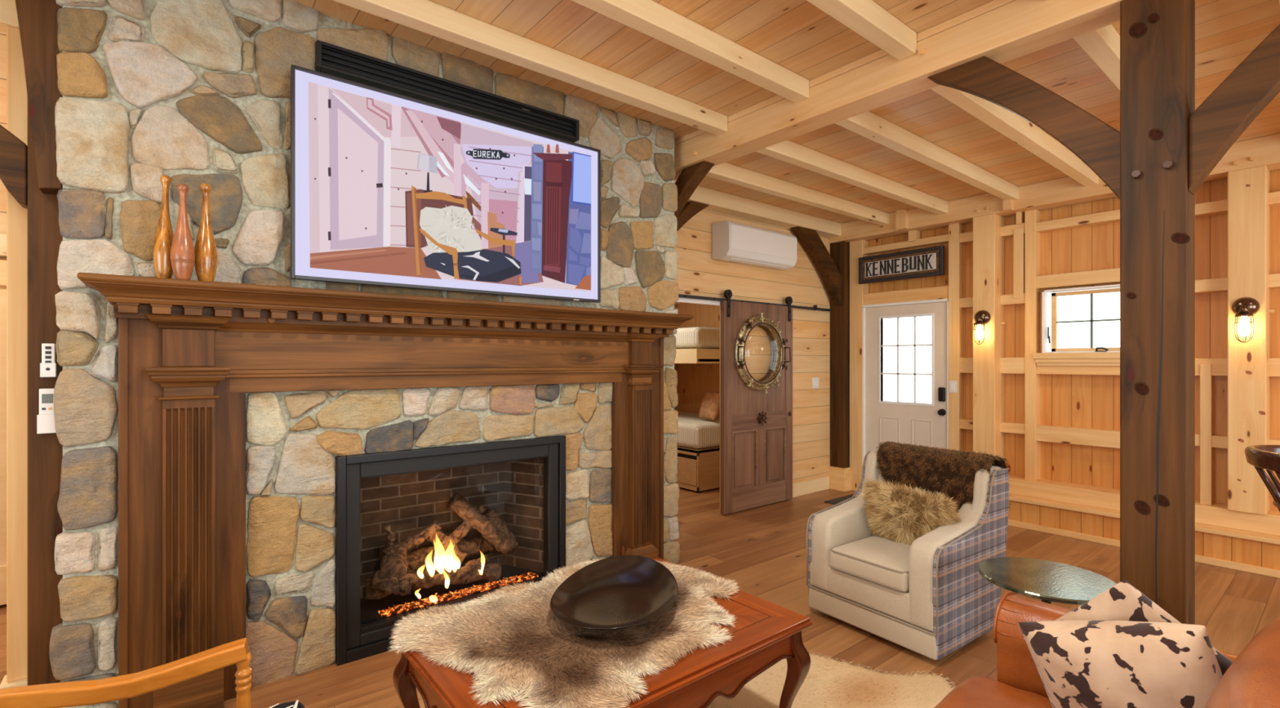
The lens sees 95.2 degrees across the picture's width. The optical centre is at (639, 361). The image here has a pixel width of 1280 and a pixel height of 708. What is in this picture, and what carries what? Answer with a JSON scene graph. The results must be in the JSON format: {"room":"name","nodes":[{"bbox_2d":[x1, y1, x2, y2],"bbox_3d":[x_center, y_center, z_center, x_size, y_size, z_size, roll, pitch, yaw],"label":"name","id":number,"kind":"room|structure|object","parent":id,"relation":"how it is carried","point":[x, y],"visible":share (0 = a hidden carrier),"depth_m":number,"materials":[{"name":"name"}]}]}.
{"room":"living room","nodes":[
{"label":"living room","id":0,"kind":"room"},
{"bbox_2d":[0,31,6,260],"bbox_3d":[-3.649,0.400,1.731,3.100,4.040,0.120,0,0,-39],"label":"wall","id":1,"kind":"structure","parent":0,"point":[2,35],"depth_m":2.45,"materials":[{"name":"brown wood"}]},
{"bbox_2d":[0,233,6,257],"bbox_3d":[-3.027,-0.485,2.143,0.985,0.090,0.060,0,0,-39],"label":"trim","id":2,"kind":"structure","parent":1,"relation":"attached to","point":[2,236],"depth_m":2.42,"materials":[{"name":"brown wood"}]},
{"bbox_2d":[0,0,19,32],"bbox_3d":[-3.586,-1.500,1.653,2.900,0.240,0.120,0,0,-39],"label":"trim","id":3,"kind":"structure","parent":1,"relation":"attached to","point":[8,13],"depth_m":2.39,"materials":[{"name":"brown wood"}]},
{"bbox_2d":[0,674,27,688],"bbox_3d":[-2.591,1.370,2.451,0.120,0.100,0.130,0,0,-39],"label":"baseboard","id":4,"kind":"structure","parent":1,"relation":"attached to","point":[4,684],"depth_m":2.40,"materials":[{"name":"brown wood"}]},
{"bbox_2d":[6,26,27,682],"bbox_3d":[-2.601,-0.030,2.463,0.080,2.700,0.100,0,0,-39],"label":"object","id":5,"kind":"structure","parent":1,"relation":"attached to","point":[16,89],"depth_m":2.42,"materials":[{"name":"brown wood"}]},
{"bbox_2d":[48,0,679,707],"bbox_3d":[-1.107,0.388,3.336,3.150,4.064,0.570,0,0,-39],"label":"wall","id":6,"kind":"structure","parent":0,"point":[194,93],"depth_m":2.55,"materials":[{"name":"stone"}]},
{"bbox_2d":[76,272,693,707],"bbox_3d":[-0.868,0.555,3.041,2.960,1.730,0.239,0,0,-39],"label":"fireplace mantel","id":7,"kind":"object","parent":6,"relation":"attached to","point":[190,352],"visible":0.91,"depth_m":2.46,"materials":[{"name":"brown wood"}]},
{"bbox_2d":[152,174,173,278],"bbox_3d":[-1.849,-0.518,2.273,0.070,0.416,0.070,1,-1,-39],"label":"club","id":8,"kind":"object","parent":7,"relation":"on","point":[164,235],"visible":0.8,"depth_m":2.25,"materials":[{"name":"brown wood"}]},
{"bbox_2d":[170,183,195,279],"bbox_3d":[-1.764,-0.498,2.254,0.075,0.376,0.075,0,0,-39],"label":"club","id":9,"kind":"object","parent":7,"relation":"on","point":[182,249],"visible":0.94,"depth_m":2.24,"materials":[{"name":"brown wood"}]},
{"bbox_2d":[194,182,217,281],"bbox_3d":[-1.734,-0.511,2.334,0.078,0.401,0.078,0,0,-39],"label":"club","id":10,"kind":"object","parent":7,"relation":"on","point":[206,262],"visible":0.88,"depth_m":2.31,"materials":[{"name":"brown wood"}]},
{"bbox_2d":[76,272,693,328],"bbox_3d":[-0.868,-0.264,3.041,2.960,0.092,0.239,0,0,-39],"label":"shelf","id":11,"kind":"object","parent":7,"relation":"attached to","point":[120,291],"depth_m":2.60,"materials":[{"name":"brown wood"}]},
{"bbox_2d":[290,64,600,302],"bbox_3d":[-0.917,-0.828,3.103,1.638,0.931,0.140,0,0,-39],"label":"television","id":12,"kind":"object","parent":6,"relation":"attached to","point":[388,188],"visible":1,"depth_m":2.92,"materials":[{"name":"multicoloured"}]},
{"bbox_2d":[315,40,578,142],"bbox_3d":[-0.941,-1.405,3.129,1.415,0.120,0.070,0,0,-39],"label":"air vent","id":13,"kind":"object","parent":6,"relation":"in","point":[332,60],"visible":0.85,"depth_m":3.03,"materials":[{"name":"black"}]},
{"bbox_2d":[335,435,565,665],"bbox_3d":[-1.067,0.932,3.287,1.244,0.975,0.445,0,0,-39],"label":"fireplace insert","id":14,"kind":"object","parent":6,"relation":"in","point":[417,529],"visible":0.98,"depth_m":3.26,"materials":[{"name":"black metal"}]},
{"bbox_2d":[360,564,543,623],"bbox_3d":[-1.091,1.308,3.316,1.144,0.045,0.370,0,0,-39],"label":"tray","id":15,"kind":"object","parent":14,"relation":"on","point":[372,611],"depth_m":3.21,"materials":[{"name":"black"}]},
{"bbox_2d":[0,487,1279,707],"bbox_3d":[-0.004,1.480,2.311,9.500,0.120,10.400,0,0,-39],"label":"floor","id":16,"kind":"structure","parent":0,"point":[763,548],"depth_m":3.55,"materials":[{"name":"brown wood"}]},
{"bbox_2d":[27,102,62,685],"bbox_3d":[-2.288,-0.100,2.329,0.192,3.040,0.180,0,0,-39],"label":"post","id":17,"kind":"object","parent":16,"relation":"on","point":[45,451],"visible":0.21,"depth_m":2.22,"materials":[{"name":"wood"}]},
{"bbox_2d":[0,124,27,208],"bbox_3d":[-2.425,-0.790,2.206,0.167,0.391,0.120,0,0,-39],"label":"knee brace","id":18,"kind":"object","parent":17,"relation":"attached to","point":[13,151],"visible":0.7,"depth_m":2.19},
{"bbox_2d":[15,0,62,193],"bbox_3d":[-2.247,-1.082,2.180,0.137,0.889,0.095,0,0,-39],"label":"knee brace","id":19,"kind":"object","parent":17,"relation":"attached to","point":[37,19],"visible":0.83,"depth_m":2.15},
{"bbox_2d":[36,388,55,433],"bbox_3d":[-2.249,0.186,2.218,0.052,0.168,0.038,0,0,-39],"label":"remote control","id":20,"kind":"object","parent":17,"relation":"attached to","point":[45,419],"visible":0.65,"depth_m":2.21,"materials":[{"name":"white plastic"}]},
{"bbox_2d":[40,343,57,377],"bbox_3d":[-2.246,-0.005,2.220,0.042,0.127,0.039,0,0,-39],"label":"remote control","id":21,"kind":"object","parent":17,"relation":"attached to","point":[48,366],"visible":0.99,"depth_m":2.21,"materials":[{"name":"white plastic"}]},
{"bbox_2d":[0,637,304,707],"bbox_3d":[-1.162,0.881,1.218,0.868,1.082,0.741,0,0,-39],"label":"wooden armchair","id":22,"kind":"object","parent":16,"relation":"on","point":[86,692],"visible":1,"depth_m":1.48,"materials":[{"name":"brown wood"}]},
{"bbox_2d":[269,699,298,707],"bbox_3d":[-1.042,0.951,1.408,0.237,0.003,0.448,0,0,-6],"label":"print","id":23,"kind":"object","parent":22,"relation":"on","point":[295,704],"depth_m":1.62,"materials":[{"name":"white"}]},
{"bbox_2d":[674,348,719,491],"bbox_3d":[0.578,0.630,7.217,1.130,1.540,1.500,0,0,-39],"label":"bunk bed","id":24,"kind":"object","parent":16,"relation":"on","point":[698,469],"visible":0.36,"depth_m":6.40,"materials":[{"name":"brown wood"}]},
{"bbox_2d":[674,411,719,448],"bbox_3d":[0.570,0.820,7.210,1.050,0.270,1.460,0,0,-39],"label":"mattress","id":25,"kind":"object","parent":24,"relation":"on","point":[694,432],"visible":0.3,"depth_m":6.47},
{"bbox_2d":[698,390,719,420],"bbox_3d":[0.813,0.500,6.726,0.171,0.320,0.360,0,0,-24],"label":"throw pillow","id":26,"kind":"object","parent":25,"relation":"on","point":[710,405],"visible":0.96,"depth_m":6.64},
{"bbox_2d":[674,326,719,349],"bbox_3d":[0.570,-0.263,7.210,1.050,0.235,1.460,0,0,-39],"label":"mattress","id":27,"kind":"object","parent":24,"relation":"on","point":[697,337],"visible":0.4,"depth_m":6.44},
{"bbox_2d":[706,651,956,707],"bbox_3d":[0.254,1.413,2.297,2.128,0.022,1.648,0,0,-39],"label":"cowhide rug","id":28,"kind":"object","parent":16,"relation":"on","point":[828,682],"visible":0.33,"depth_m":2.52,"materials":[{"name":"fur"}]},
{"bbox_2d":[391,557,812,707],"bbox_3d":[-0.118,1.180,2.092,1.237,0.480,0.867,0,0,-39],"label":"coffee table","id":29,"kind":"object","parent":28,"relation":"on","point":[765,633],"visible":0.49,"depth_m":1.91,"materials":[{"name":"brown wood"}]},
{"bbox_2d":[387,558,740,707],"bbox_3d":[-0.179,0.926,2.174,1.037,0.049,1.256,0,0,38],"label":"fur hide","id":30,"kind":"object","parent":29,"relation":"on","point":[512,635],"visible":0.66,"depth_m":1.93,"materials":[{"name":"fur"}]},
{"bbox_2d":[549,555,678,630],"bbox_3d":[-0.092,0.875,2.182,0.568,0.096,0.553,0,0,-39],"label":"serving bowl","id":31,"kind":"object","parent":30,"relation":"on","point":[619,592],"visible":1,"depth_m":2.25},
{"bbox_2d":[806,450,1009,659],"bbox_3d":[1.453,0.984,3.205,0.754,0.869,0.750,0,0,-35],"label":"armchair","id":32,"kind":"object","parent":16,"relation":"on","point":[929,597],"visible":0.77,"depth_m":2.96,"materials":[{"name":"fabric"}]},
{"bbox_2d":[829,535,911,591],"bbox_3d":[1.357,1.052,3.139,0.512,0.131,0.444,0,0,-35],"label":"seat cushion","id":33,"kind":"object","parent":32,"relation":"on","point":[878,562],"depth_m":3.03,"materials":[{"name":"fabric"}]},
{"bbox_2d":[858,476,961,545],"bbox_3d":[1.476,0.870,3.184,0.320,0.460,0.580,0,0,-35],"label":"cushion","id":34,"kind":"object","parent":32,"relation":"on","point":[903,514],"visible":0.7,"depth_m":3.13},
{"bbox_2d":[875,440,1010,515],"bbox_3d":[1.689,0.710,3.336,0.321,0.472,0.712,0,0,-34],"label":"sheepskin throw","id":35,"kind":"object","parent":32,"relation":"on","point":[952,473],"visible":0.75,"depth_m":3.25,"materials":[{"name":"fur"}]},
{"bbox_2d":[977,556,1116,604],"bbox_3d":[1.632,1.141,2.348,0.476,0.557,0.476,0,0,-39],"label":"side table","id":36,"kind":"object","parent":16,"relation":"on","point":[1046,580],"visible":0.7,"depth_m":2.33,"materials":[{"name":"glass"}]},
{"bbox_2d":[933,591,1279,707],"bbox_3d":[0.781,0.980,0.991,2.060,0.880,1.040,0,0,-39],"label":"leather sofa","id":37,"kind":"object","parent":16,"relation":"on","point":[1252,680],"visible":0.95,"depth_m":1.69,"materials":[{"name":"brown leather"}]},
{"bbox_2d":[933,675,1053,707],"bbox_3d":[0.987,1.068,1.312,0.905,0.224,0.800,0,0,-39],"label":"seat cushion","id":38,"kind":"object","parent":37,"relation":"on","point":[975,691],"depth_m":1.72,"materials":[{"name":"leather"}]},
{"bbox_2d":[1017,619,1222,707],"bbox_3d":[1.222,0.825,1.450,0.237,0.451,0.451,0,0,-39],"label":"throw pillow","id":39,"kind":"object","parent":37,"relation":"on","point":[1079,664],"visible":0.95,"depth_m":1.39,"materials":[{"name":"fabric"}]},
{"bbox_2d":[1023,579,1233,675],"bbox_3d":[1.313,0.790,1.569,0.472,0.449,0.174,0,0,35],"label":"throw pillow","id":40,"kind":"object","parent":37,"relation":"on","point":[1122,601],"visible":0.24,"depth_m":1.51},
{"bbox_2d":[1204,616,1279,707],"bbox_3d":[1.208,0.765,1.098,0.940,0.450,0.295,0,0,-39],"label":"cushion","id":41,"kind":"object","parent":37,"relation":"on","point":[1252,680],"depth_m":1.08,"materials":[{"name":"leather"}]},
{"bbox_2d":[1007,519,1279,577],"bbox_3d":[4.641,1.396,3.297,0.035,0.048,5.695,0,0,-39],"label":"baseboard","id":42,"kind":"structure","parent":16,"relation":"on","point":[1198,558],"depth_m":4.50,"materials":[{"name":"brown wood"}]},
{"bbox_2d":[1120,0,1195,624],"bbox_3d":[1.987,0.010,2.240,0.193,2.820,0.201,0,0,-39],"label":"post","id":43,"kind":"object","parent":16,"relation":"on","point":[1157,37],"visible":0.99,"depth_m":2.19,"materials":[{"name":"brown"}]},
{"bbox_2d":[674,0,1122,180],"bbox_3d":[2.142,-1.488,2.059,0.180,0.175,7.010,0,0,-39],"label":"tie beam","id":44,"kind":"structure","parent":43,"relation":"on","point":[1016,28],"depth_m":2.96,"materials":[{"name":"brown wood"}]},
{"bbox_2d":[674,0,1015,145],"bbox_3d":[2.142,-1.599,2.059,0.172,0.042,7.010,0,0,-39],"label":"board","id":45,"kind":"object","parent":44,"relation":"on","point":[993,4],"depth_m":3.10,"materials":[{"name":"brown wood"}]},
{"bbox_2d":[928,56,1119,199],"bbox_3d":[1.692,-1.014,2.616,0.110,0.772,0.755,0,0,-39],"label":"knee brace","id":46,"kind":"object","parent":43,"relation":"attached to","point":[1091,140],"visible":0.83,"depth_m":2.48,"materials":[{"name":"wood"}]},
{"bbox_2d":[1188,23,1279,195],"bbox_3d":[2.287,-1.014,1.880,0.110,0.772,0.755,0,0,-39],"label":"knee brace","id":47,"kind":"object","parent":43,"relation":"attached to","point":[1224,115],"visible":1,"depth_m":2.06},
{"bbox_2d":[1244,444,1279,511],"bbox_3d":[3.539,0.943,2.971,0.621,0.959,0.649,0,0,-39],"label":"dining chair","id":48,"kind":"object","parent":16,"relation":"on","point":[1267,457],"visible":1,"depth_m":3.08,"materials":[{"name":"brown wood"}]},
{"bbox_3d":[-0.004,0.010,4.715,0.180,2.820,0.170,0,0,-39],"label":"post","id":49,"kind":"object","parent":16,"relation":"on","visible":0},
{"bbox_2d":[676,200,709,231],"bbox_3d":[0.322,-1.061,4.985,0.667,0.637,0.110,0,0,-39],"label":"knee brace","id":50,"kind":"object","parent":49,"relation":"attached to","point":[691,208],"visible":0.34,"depth_m":5.00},
{"bbox_2d":[674,160,714,217],"bbox_3d":[0.270,-1.051,4.376,0.110,0.697,0.702,0,0,-39],"label":"knee brace","id":51,"kind":"object","parent":49,"relation":"attached to","point":[690,177],"visible":0.41,"depth_m":4.23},
{"bbox_2d":[293,0,992,139],"bbox_3d":[-0.788,-1.660,0.649,6.190,0.080,8.800,0,0,-39],"label":"ceiling","id":52,"kind":"structure","parent":0,"point":[797,36],"depth_m":2.91,"materials":[{"name":"brown wood"}]},
{"bbox_2d":[332,0,727,135],"bbox_3d":[-1.830,-1.567,1.962,6.120,0.105,0.092,0,0,-39],"label":"ceiling beam","id":53,"kind":"structure","parent":52,"relation":"attached to","point":[427,16],"depth_m":2.96,"materials":[{"name":"brown wood"}]},
{"bbox_2d":[571,0,808,102],"bbox_3d":[-1.434,-1.567,1.472,6.120,0.105,0.092,0,0,-39],"label":"ceiling beam","id":54,"kind":"structure","parent":52,"relation":"attached to","point":[651,18],"depth_m":2.83,"materials":[{"name":"brown wood"}]},
{"bbox_2d":[806,0,916,60],"bbox_3d":[-1.044,-1.567,0.990,6.120,0.105,0.092,0,0,-39],"label":"ceiling beam","id":55,"kind":"structure","parent":52,"relation":"attached to","point":[868,20],"depth_m":2.67,"materials":[{"name":"brown wood"}]},
{"bbox_2d":[674,302,719,415],"bbox_3d":[0.209,-0.050,6.662,3.500,2.940,2.300,0,0,-39],"label":"wall","id":56,"kind":"structure","parent":0,"point":[694,380],"depth_m":7.95,"materials":[{"name":"brown wood"}]},
{"bbox_2d":[674,208,830,483],"bbox_3d":[0.933,0.410,5.678,3.390,4.020,0.140,0,0,-39],"label":"wall","id":57,"kind":"structure","parent":0,"point":[698,273],"depth_m":6.15,"materials":[{"name":"brown wood"}]},
{"bbox_2d":[676,297,719,305],"bbox_3d":[0.482,-0.540,5.211,1.100,0.040,0.020,0,0,-39],"label":"trim","id":58,"kind":"structure","parent":57,"relation":"attached to","point":[680,299],"depth_m":5.23,"materials":[{"name":"white"}]},
{"bbox_2d":[711,220,796,269],"bbox_3d":[1.128,-1.095,5.596,1.028,0.340,0.233,0,0,-39],"label":"air conditioner","id":59,"kind":"object","parent":57,"relation":"attached to","point":[731,242],"visible":1,"depth_m":5.40,"materials":[{"name":"white plastic"}]},
{"bbox_2d":[678,293,831,311],"bbox_3d":[1.165,-0.580,5.730,2.415,0.056,0.070,0,0,-39],"label":"track","id":60,"kind":"object","parent":57,"relation":"attached to","point":[815,308],"visible":0.79,"depth_m":5.59,"materials":[{"name":"grey metal"}]},
{"bbox_2d":[720,288,792,515],"bbox_3d":[1.190,0.370,5.665,1.028,2.075,0.154,0,0,-39],"label":"barn door","id":61,"kind":"structure","parent":60,"relation":"hanging from","point":[756,417],"depth_m":5.62,"materials":[{"name":"brown wood"}]},
{"bbox_2d":[674,179,840,238],"bbox_3d":[1.109,-1.450,5.628,2.700,0.140,0.160,0,0,-39],"label":"ceiling beam","id":62,"kind":"structure","parent":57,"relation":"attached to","point":[719,202],"depth_m":5.59,"materials":[{"name":"brown wood"}]},
{"bbox_2d":[792,475,829,497],"bbox_3d":[1.454,1.350,6.005,1.690,0.140,0.015,0,0,-39],"label":"baseboard","id":63,"kind":"structure","parent":57,"relation":"attached to","point":[811,486],"depth_m":6.32,"materials":[{"name":"brown wood"}]},
{"bbox_2d":[828,466,851,491],"bbox_3d":[2.230,1.295,6.504,0.155,0.250,0.205,0,0,-39],"label":"trim","id":64,"kind":"structure","parent":57,"relation":"attached to","point":[839,477],"depth_m":6.45,"materials":[{"name":"brown wood"}]},
{"bbox_2d":[830,240,848,467],"bbox_3d":[2.223,-0.077,6.518,0.100,2.495,0.175,0,0,-39],"label":"post","id":65,"kind":"object","parent":64,"relation":"on","point":[839,251],"visible":1,"depth_m":6.47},
{"bbox_2d":[790,226,841,306],"bbox_3d":[1.884,-0.996,6.234,0.782,0.767,0.110,0,0,-39],"label":"knee brace","id":66,"kind":"object","parent":65,"relation":"attached to","point":[811,240],"visible":1,"depth_m":6.26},
{"bbox_2d":[698,0,1279,222],"bbox_3d":[2.252,-1.560,4.134,3.700,0.080,10.400,0,0,-39],"label":"ceiling","id":67,"kind":"structure","parent":0,"point":[1227,32],"depth_m":3.80,"materials":[{"name":"brown wood"}]},
{"bbox_2d":[706,162,889,225],"bbox_3d":[1.489,-1.464,5.181,2.730,0.112,0.088,0,0,-39],"label":"ceiling beam","id":68,"kind":"structure","parent":67,"relation":"attached to","point":[725,171],"depth_m":5.00,"materials":[{"name":"brown wood"}]},
{"bbox_2d":[755,139,947,214],"bbox_3d":[1.851,-1.464,4.734,2.730,0.112,0.088,0,0,-39],"label":"ceiling beam","id":69,"kind":"structure","parent":67,"relation":"attached to","point":[788,151],"depth_m":4.52,"materials":[{"name":"brown wood"}]},
{"bbox_2d":[835,111,1018,199],"bbox_3d":[2.225,-1.464,4.271,2.730,0.112,0.088,0,0,-39],"label":"ceiling beam","id":70,"kind":"structure","parent":67,"relation":"attached to","point":[868,125],"depth_m":4.04,"materials":[{"name":"brown wood"}]},
{"bbox_2d":[828,176,1116,243],"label":"wall plate","id":71,"kind":"object","parent":67,"relation":"attached to","point":[1068,190],"depth_m":5.30,"materials":[{"name":"brown wood"}]},
{"bbox_2d":[931,84,1098,186],"bbox_3d":[2.577,-1.464,3.836,2.730,0.112,0.088,0,0,-39],"label":"ceiling beam","id":72,"kind":"structure","parent":67,"relation":"attached to","point":[1012,126],"depth_m":3.67,"materials":[{"name":"brown wood"}]},
{"bbox_2d":[1072,24,1119,90],"bbox_3d":[2.960,-1.464,3.361,2.730,0.112,0.088,0,0,-39],"label":"ceiling beam","id":73,"kind":"structure","parent":67,"relation":"attached to","point":[1101,45],"depth_m":2.66,"materials":[{"name":"brown wood"}]},
{"bbox_2d":[1204,133,1279,182],"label":"wall plate","id":74,"kind":"object","parent":67,"relation":"attached to","point":[1266,149],"depth_m":3.99,"materials":[{"name":"brown wood"}]},
{"bbox_2d":[848,168,1279,511],"bbox_3d":[4.568,0.410,4.013,0.170,4.020,7.300,0,0,-39],"label":"wall","id":75,"kind":"structure","parent":0,"point":[1082,401],"depth_m":4.89,"materials":[{"name":"brown wood"}]},
{"bbox_2d":[849,240,868,490],"bbox_3d":[2.418,0.048,6.451,0.130,2.745,0.155,0,0,-39],"label":"trim","id":76,"kind":"structure","parent":75,"relation":"attached to","point":[856,290],"depth_m":6.42,"materials":[{"name":"brown wood"}]},
{"bbox_2d":[858,244,944,284],"bbox_3d":[2.664,-0.985,6.007,0.045,0.286,0.889,0,0,-39],"label":"wall sign","id":77,"kind":"object","parent":75,"relation":"attached to","point":[926,261],"visible":1,"depth_m":5.96,"materials":[{"name":"brown paint"}]},
{"bbox_2d":[862,285,948,305],"bbox_3d":[2.754,-0.673,6.044,0.118,0.127,0.900,0,0,-39],"label":"trim","id":78,"kind":"structure","parent":75,"relation":"attached to","point":[935,292],"depth_m":5.98,"materials":[{"name":"brown wood"}]},
{"bbox_2d":[862,297,948,471],"bbox_3d":[2.752,0.404,6.041,0.125,2.032,0.908,0,0,-39],"label":"trim","id":79,"kind":"structure","parent":75,"relation":"attached to","point":[938,300],"depth_m":6.17,"materials":[{"name":"white"}]},
{"bbox_2d":[862,234,948,254],"bbox_3d":[2.754,-1.202,6.044,0.118,0.065,0.900,0,0,-39],"label":"trim","id":80,"kind":"structure","parent":75,"relation":"attached to","point":[936,240],"depth_m":6.00,"materials":[{"name":"brown wood"}]},
{"bbox_2d":[865,301,946,457],"bbox_3d":[2.719,0.407,6.025,0.102,1.985,0.885,0,0,-39],"label":"door","id":81,"kind":"structure","parent":75,"relation":"in","point":[920,424],"depth_m":6.01,"materials":[{"name":"beige paint"}]},
{"bbox_2d":[895,208,919,241],"bbox_3d":[2.709,-1.370,5.908,0.260,0.300,0.125,0,0,-39],"label":"trim","id":82,"kind":"structure","parent":75,"relation":"attached to","point":[902,215],"depth_m":5.84,"materials":[{"name":"brown wood"}]},
{"bbox_2d":[948,222,964,451],"bbox_3d":[3.063,-0.102,5.652,0.130,2.445,0.098,0,0,-39],"label":"trim","id":83,"kind":"structure","parent":75,"relation":"attached to","point":[956,248],"depth_m":5.61,"materials":[{"name":"brown wood"}]},
{"bbox_2d":[960,357,1024,373],"bbox_3d":[3.271,0.035,5.404,0.118,0.144,0.549,0,0,-39],"label":"trim","id":84,"kind":"structure","parent":75,"relation":"attached to","point":[1008,365],"depth_m":5.27,"materials":[{"name":"brown wood"}]},
{"bbox_2d":[960,418,1024,434],"bbox_3d":[3.271,0.595,5.404,0.118,0.090,0.549,0,0,-39],"label":"trim","id":85,"kind":"structure","parent":75,"relation":"attached to","point":[966,424],"depth_m":5.28,"materials":[{"name":"brown wood"}]},
{"bbox_2d":[960,222,1024,244],"bbox_3d":[3.271,-1.181,5.404,0.118,0.088,0.549,0,0,-39],"label":"trim","id":86,"kind":"structure","parent":75,"relation":"attached to","point":[1006,231],"depth_m":5.30,"materials":[{"name":"brown wood"}]},
{"bbox_2d":[960,293,1024,308],"bbox_3d":[3.271,-0.560,5.404,0.118,0.090,0.549,0,0,-39],"label":"trim","id":87,"kind":"structure","parent":75,"relation":"attached to","point":[1006,300],"depth_m":5.29,"materials":[{"name":"brown wood"}]},
{"bbox_2d":[1002,199,1024,224],"bbox_3d":[3.307,-1.370,5.167,0.268,0.300,0.071,0,0,-32],"label":"trim","id":88,"kind":"structure","parent":75,"relation":"attached to","point":[1007,205],"depth_m":5.12,"materials":[{"name":"brown wood"}]},
{"bbox_2d":[1013,227,1024,298],"bbox_3d":[3.407,-0.870,5.227,0.130,0.620,0.078,0,0,-39],"label":"trim","id":89,"kind":"structure","parent":75,"relation":"attached to","point":[1018,233],"depth_m":5.18,"materials":[{"name":"brown wood"}]},
{"bbox_2d":[1024,208,1040,480],"bbox_3d":[3.465,-0.142,5.155,0.130,2.365,0.083,0,0,-39],"label":"wall stud","id":90,"kind":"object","parent":75,"relation":"attached to","point":[1032,237],"depth_m":5.12,"materials":[{"name":"brown wood"}]},
{"bbox_2d":[1032,284,1119,365],"bbox_3d":[3.765,-0.290,4.884,0.305,0.650,0.745,0,0,-39],"label":"window","id":91,"kind":"structure","parent":75,"relation":"in","point":[1050,355],"depth_m":4.92,"materials":[{"name":"white"}]},
{"bbox_2d":[1035,424,1119,448],"bbox_3d":[3.725,0.622,4.842,0.118,0.134,0.730,0,0,-39],"label":"trim","id":92,"kind":"structure","parent":75,"relation":"attached to","point":[1044,433],"depth_m":4.86,"materials":[{"name":"brown wood"}]},
{"bbox_2d":[1035,267,1119,288],"bbox_3d":[3.725,-0.691,4.842,0.118,0.108,0.730,0,0,-39],"label":"trim","id":93,"kind":"structure","parent":75,"relation":"attached to","point":[1108,276],"depth_m":4.86,"materials":[{"name":"brown wood"}]},
{"bbox_2d":[1035,208,1119,232],"bbox_3d":[3.725,-1.172,4.842,0.118,0.076,0.730,0,0,-39],"label":"trim","id":94,"kind":"structure","parent":75,"relation":"attached to","point":[1110,216],"depth_m":4.86,"materials":[{"name":"brown wood"}]},
{"bbox_2d":[1035,365,1119,375],"bbox_3d":[3.725,0.071,4.842,0.118,0.073,0.730,0,0,-39],"label":"trim","id":95,"kind":"structure","parent":75,"relation":"attached to","point":[1061,370],"depth_m":4.85,"materials":[{"name":"brown wood"}]},
{"bbox_2d":[1008,500,1279,569],"bbox_3d":[4.766,1.309,3.394,0.300,0.222,5.690,0,0,-39],"label":"trim","id":96,"kind":"structure","parent":75,"relation":"attached to","point":[1255,553],"depth_m":4.51,"materials":[{"name":"brown wood"}]},
{"bbox_2d":[1008,474,1279,535],"bbox_3d":[4.805,1.101,3.433,0.210,0.133,5.700,0,0,-39],"label":"trim","id":97,"kind":"structure","parent":75,"relation":"attached to","point":[1218,514],"depth_m":4.63,"materials":[{"name":"brown wood"}]},
{"bbox_2d":[973,213,1005,461],"bbox_3d":[3.205,-0.145,5.370,0.235,2.360,0.235,0,0,-39],"label":"timber post","id":98,"kind":"object","parent":97,"relation":"on","point":[988,246],"visible":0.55,"depth_m":5.29,"materials":[{"name":"brown wood"}]},
{"bbox_2d":[973,310,991,344],"bbox_3d":[3.061,-0.310,5.263,0.124,0.316,0.136,0,0,-39],"label":"wall lamp","id":99,"kind":"object","parent":98,"relation":"attached to","point":[981,317],"visible":1,"depth_m":5.25,"materials":[{"name":"brown metal"}]},
{"bbox_2d":[1226,164,1274,515],"bbox_3d":[4.248,-0.145,4.079,0.235,2.360,0.235,0,0,-39],"label":"timber post","id":100,"kind":"object","parent":97,"relation":"on","point":[1248,188],"visible":1,"depth_m":4.01,"materials":[{"name":"brown wood"}]},
{"bbox_2d":[1231,297,1259,342],"bbox_3d":[4.106,-0.285,3.969,0.124,0.316,0.136,0,0,-39],"label":"wall lamp","id":101,"kind":"object","parent":100,"relation":"attached to","point":[1243,307],"visible":1,"depth_m":3.96,"materials":[{"name":"brown metal"}]},
{"bbox_2d":[1008,493,1279,544],"bbox_3d":[4.749,1.183,3.387,0.335,0.030,5.700,0,0,-39],"label":"trim","id":102,"kind":"structure","parent":75,"relation":"attached to","point":[1247,535],"depth_m":4.50,"materials":[{"name":"brown wood"}]},
{"bbox_2d":[1200,364,1213,504],"bbox_3d":[4.164,0.530,4.290,0.130,1.020,0.060,0,0,-39],"label":"trim","id":103,"kind":"structure","parent":75,"relation":"attached to","point":[1206,380],"depth_m":4.25,"materials":[{"name":"brown wood"}]},
{"bbox_2d":[1195,357,1279,376],"bbox_3d":[4.524,0.038,3.854,0.118,0.127,1.650,0,0,-39],"label":"trim","id":104,"kind":"structure","parent":75,"relation":"attached to","point":[1219,366],"depth_m":4.19,"materials":[{"name":"brown wood"}]},
{"bbox_2d":[1195,191,1279,217],"bbox_3d":[4.313,-1.120,4.115,0.118,0.080,0.980,0,0,-39],"label":"trim","id":105,"kind":"structure","parent":75,"relation":"attached to","point":[1220,206],"depth_m":4.22,"materials":[{"name":"brown wood"}]},
{"bbox_2d":[1195,273,1279,293],"bbox_3d":[4.313,-0.555,4.115,0.118,0.090,0.980,0,0,-39],"label":"trim","id":106,"kind":"structure","parent":75,"relation":"attached to","point":[1213,285],"depth_m":4.21,"materials":[{"name":"brown wood"}]},
{"bbox_2d":[1195,432,1279,448],"bbox_3d":[4.524,0.578,3.854,0.118,0.085,1.650,0,0,-39],"label":"trim","id":107,"kind":"structure","parent":75,"relation":"attached to","point":[1220,441],"depth_m":4.20,"materials":[{"name":"brown wood"}]},
{"bbox_3d":[-3.044,-0.100,3.210,5.900,3.040,1.420,0,0,-39],"label":"wall","id":108,"kind":"structure","parent":0,"visible":0},
{"bbox_2d":[0,260,6,604],"bbox_3d":[-3.866,0.410,3.249,0.770,1.980,0.065,0,0,-39],"label":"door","id":109,"kind":"structure","parent":108,"relation":"in","point":[2,264],"depth_m":3.38,"materials":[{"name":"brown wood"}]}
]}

